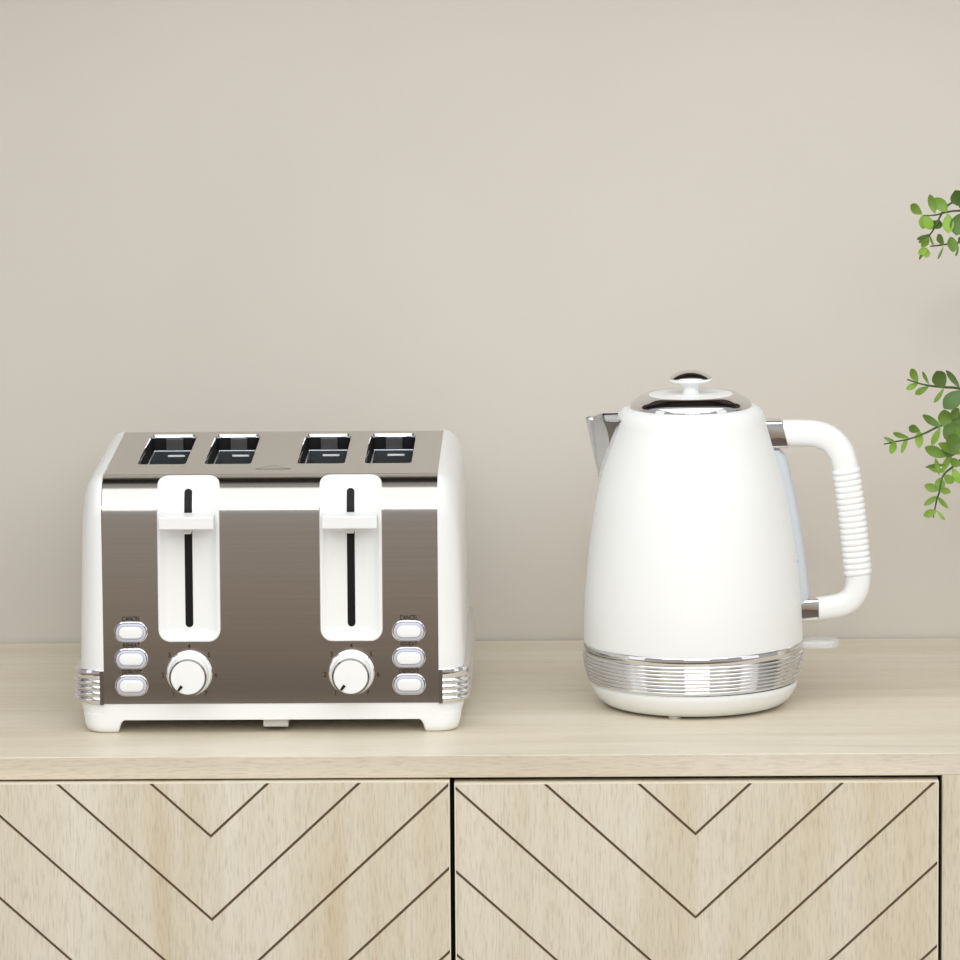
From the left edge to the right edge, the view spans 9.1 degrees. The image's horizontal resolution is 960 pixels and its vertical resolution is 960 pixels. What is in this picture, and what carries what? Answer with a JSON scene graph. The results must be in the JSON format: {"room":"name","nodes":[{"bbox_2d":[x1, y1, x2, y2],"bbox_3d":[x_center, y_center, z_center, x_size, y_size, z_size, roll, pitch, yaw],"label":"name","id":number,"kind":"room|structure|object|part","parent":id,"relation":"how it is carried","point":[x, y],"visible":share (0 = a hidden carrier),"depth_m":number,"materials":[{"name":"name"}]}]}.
{"room":"kitchen","nodes":[
{"label":"kitchen","id":0,"kind":"room"},
{"bbox_2d":[0,0,959,642],"bbox_3d":[0.054,-0.417,4.970,5.200,2.700,0.087,0,9,1],"label":"wall","id":1,"kind":"structure","parent":0,"point":[501,226],"depth_m":4.96,"materials":[{"name":"paint"}]},
{"bbox_3d":[0.034,1.376,2.308,5.200,0.050,5.713,0,9,1],"label":"floor","id":2,"kind":"structure","parent":0,"visible":0},
{"bbox_2d":[0,638,959,959],"bbox_3d":[0.171,0.566,4.819,1.146,0.800,0.496,0,9,1],"label":"sideboard","id":3,"kind":"object","parent":2,"relation":"on","point":[555,821],"visible":0.98,"depth_m":4.53,"materials":[{"name":"beige wood"}]},
{"bbox_3d":[-0.200,0.549,4.579,0.359,0.651,0.018,0,9,1],"label":"door","id":4,"kind":"part","parent":3,"relation":"part of","materials":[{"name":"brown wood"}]},
{"bbox_2d":[74,430,474,732],"bbox_3d":[-0.159,0.077,4.731,0.306,0.198,0.318,0,9,1],"label":"toaster","id":5,"kind":"object","parent":3,"relation":"on","point":[275,578],"visible":1,"depth_m":4.60,"materials":[{"name":"metal"}]},
{"bbox_3d":[-0.297,0.052,4.742,0.019,0.148,0.291,0,9,1],"label":"panel","id":6,"kind":"part","parent":5,"relation":"part of","materials":[{"name":"white plastic"}]},
{"bbox_3d":[-0.245,-0.025,4.830,0.013,0.017,0.004,0,9,1],"label":"heater plate","id":7,"kind":"part","parent":5,"relation":"part of","materials":[{"name":"grey metal"}]},
{"bbox_3d":[-0.224,0.032,4.576,0.042,0.010,0.022,0,9,1],"label":"lever","id":8,"kind":"part","parent":5,"relation":"part of","materials":[{"name":"white plastic"}]},
{"bbox_3d":[-0.224,0.037,4.586,0.006,0.006,0.012,0,9,1],"label":"lever stem","id":9,"kind":"part","parent":5,"relation":"part of","materials":[{"name":"white plastic"}]},
{"bbox_3d":[-0.223,0.060,4.605,0.048,0.126,0.025,0,9,1],"label":"lever plate","id":10,"kind":"part","parent":5,"relation":"part of","materials":[{"name":"white plastic"}]},
{"bbox_3d":[-0.223,0.061,4.606,0.048,0.124,0.022,0,9,1],"label":"plate trim","id":11,"kind":"part","parent":5,"relation":"part of","materials":[{"name":"white plastic"}]},
{"bbox_3d":[-0.223,0.150,4.599,0.034,0.034,0.019,0,9,1],"label":"dial knob","id":12,"kind":"part","parent":5,"relation":"part of","materials":[{"name":"white plastic"}]},
{"bbox_3d":[-0.194,-0.025,4.830,0.013,0.017,0.004,0,9,1],"label":"heater plate","id":13,"kind":"part","parent":5,"relation":"part of","materials":[{"name":"grey metal"}]},
{"bbox_3d":[-0.121,-0.025,4.829,0.013,0.017,0.004,0,9,1],"label":"heater plate","id":14,"kind":"part","parent":5,"relation":"part of","materials":[{"name":"grey metal"}]},
{"bbox_3d":[-0.099,0.031,4.574,0.042,0.010,0.022,0,9,1],"label":"lever","id":15,"kind":"part","parent":5,"relation":"part of","materials":[{"name":"white plastic"}]},
{"bbox_3d":[-0.099,0.037,4.584,0.006,0.006,0.012,0,9,1],"label":"lever stem","id":16,"kind":"part","parent":5,"relation":"part of","materials":[{"name":"white plastic"}]},
{"bbox_3d":[-0.099,0.059,4.603,0.048,0.126,0.025,0,9,1],"label":"lever plate","id":17,"kind":"part","parent":5,"relation":"part of","materials":[{"name":"white plastic"}]},
{"bbox_3d":[-0.099,0.061,4.605,0.048,0.124,0.022,0,9,1],"label":"plate trim","id":18,"kind":"part","parent":5,"relation":"part of","materials":[{"name":"white plastic"}]},
{"bbox_3d":[-0.099,0.149,4.598,0.034,0.034,0.019,0,9,1],"label":"dial knob","id":19,"kind":"part","parent":5,"relation":"part of","materials":[{"name":"white plastic"}]},
{"bbox_3d":[-0.069,-0.025,4.828,0.013,0.017,0.004,0,9,1],"label":"heater plate","id":20,"kind":"part","parent":5,"relation":"part of","materials":[{"name":"grey metal"}]},
{"bbox_3d":[-0.021,0.050,4.738,0.019,0.148,0.291,0,9,1],"label":"panel","id":21,"kind":"part","parent":5,"relation":"part of","materials":[{"name":"white plastic"}]},
{"bbox_3d":[0.168,0.178,4.764,1.146,0.017,0.490,0,9,1],"label":"panel","id":22,"kind":"part","parent":3,"relation":"part of","materials":[{"name":"brown wood"}]},
{"bbox_2d":[591,679,797,718],"bbox_3d":[0.168,0.166,4.722,0.163,0.020,0.163,0,9,1],"label":"base","id":23,"kind":"object","parent":3,"relation":"on","point":[674,707],"visible":0.53,"depth_m":4.65,"materials":[{"name":"white plastic"}]},
{"bbox_2d":[582,369,871,696],"bbox_3d":[0.179,0.034,4.711,0.204,0.245,0.175,-6,11,-35],"label":"electric kettle","id":24,"kind":"object","parent":23,"relation":"on","point":[697,583],"visible":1,"depth_m":4.64,"materials":[{"name":"white ceramic"}]},
{"bbox_3d":[0.097,-0.026,4.694,0.028,0.048,0.041,-1,9,1],"label":"spout","id":25,"kind":"part","parent":24,"relation":"part of","materials":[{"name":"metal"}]},
{"bbox_3d":[0.102,-0.026,4.694,0.020,0.049,0.044,-1,9,1],"label":"spout trim","id":26,"kind":"part","parent":24,"relation":"part of","materials":[{"name":"silver metal"}]},
{"bbox_3d":[0.165,-0.062,4.688,0.096,0.012,0.096,-1,9,1],"label":"lid","id":27,"kind":"part","parent":24,"relation":"part of","materials":[{"name":"silver metal"}]},
{"bbox_3d":[0.164,-0.073,4.686,0.066,0.014,0.066,-1,9,1],"label":"lid knob","id":28,"kind":"part","parent":24,"relation":"part of","materials":[{"name":"white plastic"}]},
{"bbox_2d":[803,637,838,648],"bbox_3d":[0.266,0.128,4.716,0.031,0.006,0.021,-1,9,1],"label":"switch","id":29,"kind":"object","parent":24,"relation":"attached to","point":[809,642],"depth_m":4.71,"materials":[{"name":"white plastic"}]},
{"bbox_3d":[0.272,0.031,4.701,0.068,0.159,0.019,-1,9,1],"label":"handle","id":30,"kind":"part","parent":24,"relation":"part of","materials":[{"name":"white plastic"}]},
{"bbox_3d":[0.168,0.544,4.595,1.102,0.656,0.006,0,9,1],"label":"panel","id":31,"kind":"part","parent":3,"relation":"part of","materials":[{"name":"beige wood"}]},
{"bbox_3d":[0.165,0.547,4.575,0.365,0.649,0.018,0,9,1],"label":"door","id":32,"kind":"part","parent":3,"relation":"part of","materials":[{"name":"brown wood"}]},
{"bbox_2d":[884,190,959,519],"bbox_3d":[0.515,-0.029,4.716,0.380,0.402,0.136,-2,9,-9],"label":"plant","id":33,"kind":"object","parent":3,"relation":"on","point":[949,421],"visible":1,"depth_m":4.71,"materials":[{"name":"green plant"}]},
{"bbox_3d":[0.422,0.002,4.735,0.206,0.098,0.021,0,9,1],"label":"stem","id":34,"kind":"part","parent":33,"relation":"part of","materials":[{"name":"green plant"}]},
{"bbox_3d":[0.430,-0.015,4.724,0.189,0.134,0.018,-1,9,-5],"label":"stem","id":35,"kind":"part","parent":33,"relation":"part of","materials":[{"name":"green plant"}]},
{"bbox_3d":[0.427,-0.149,4.715,0.156,0.161,0.021,0,9,1],"label":"stem","id":36,"kind":"part","parent":33,"relation":"part of","materials":[{"name":"green plant"}]},
{"bbox_3d":[0.426,-0.141,4.708,0.158,0.148,0.020,0,9,1],"label":"stem","id":37,"kind":"part","parent":33,"relation":"part of","materials":[{"name":"green plant"}]},
{"bbox_3d":[0.441,0.006,4.721,0.168,0.094,0.021,-1,9,-1],"label":"stem","id":38,"kind":"part","parent":33,"relation":"part of","materials":[{"name":"green plant"}]},
{"bbox_3d":[0.362,0.518,4.812,0.018,0.673,0.488,0,9,1],"label":"panel","id":39,"kind":"part","parent":3,"relation":"part of","materials":[{"name":"brown wood"}]}
]}

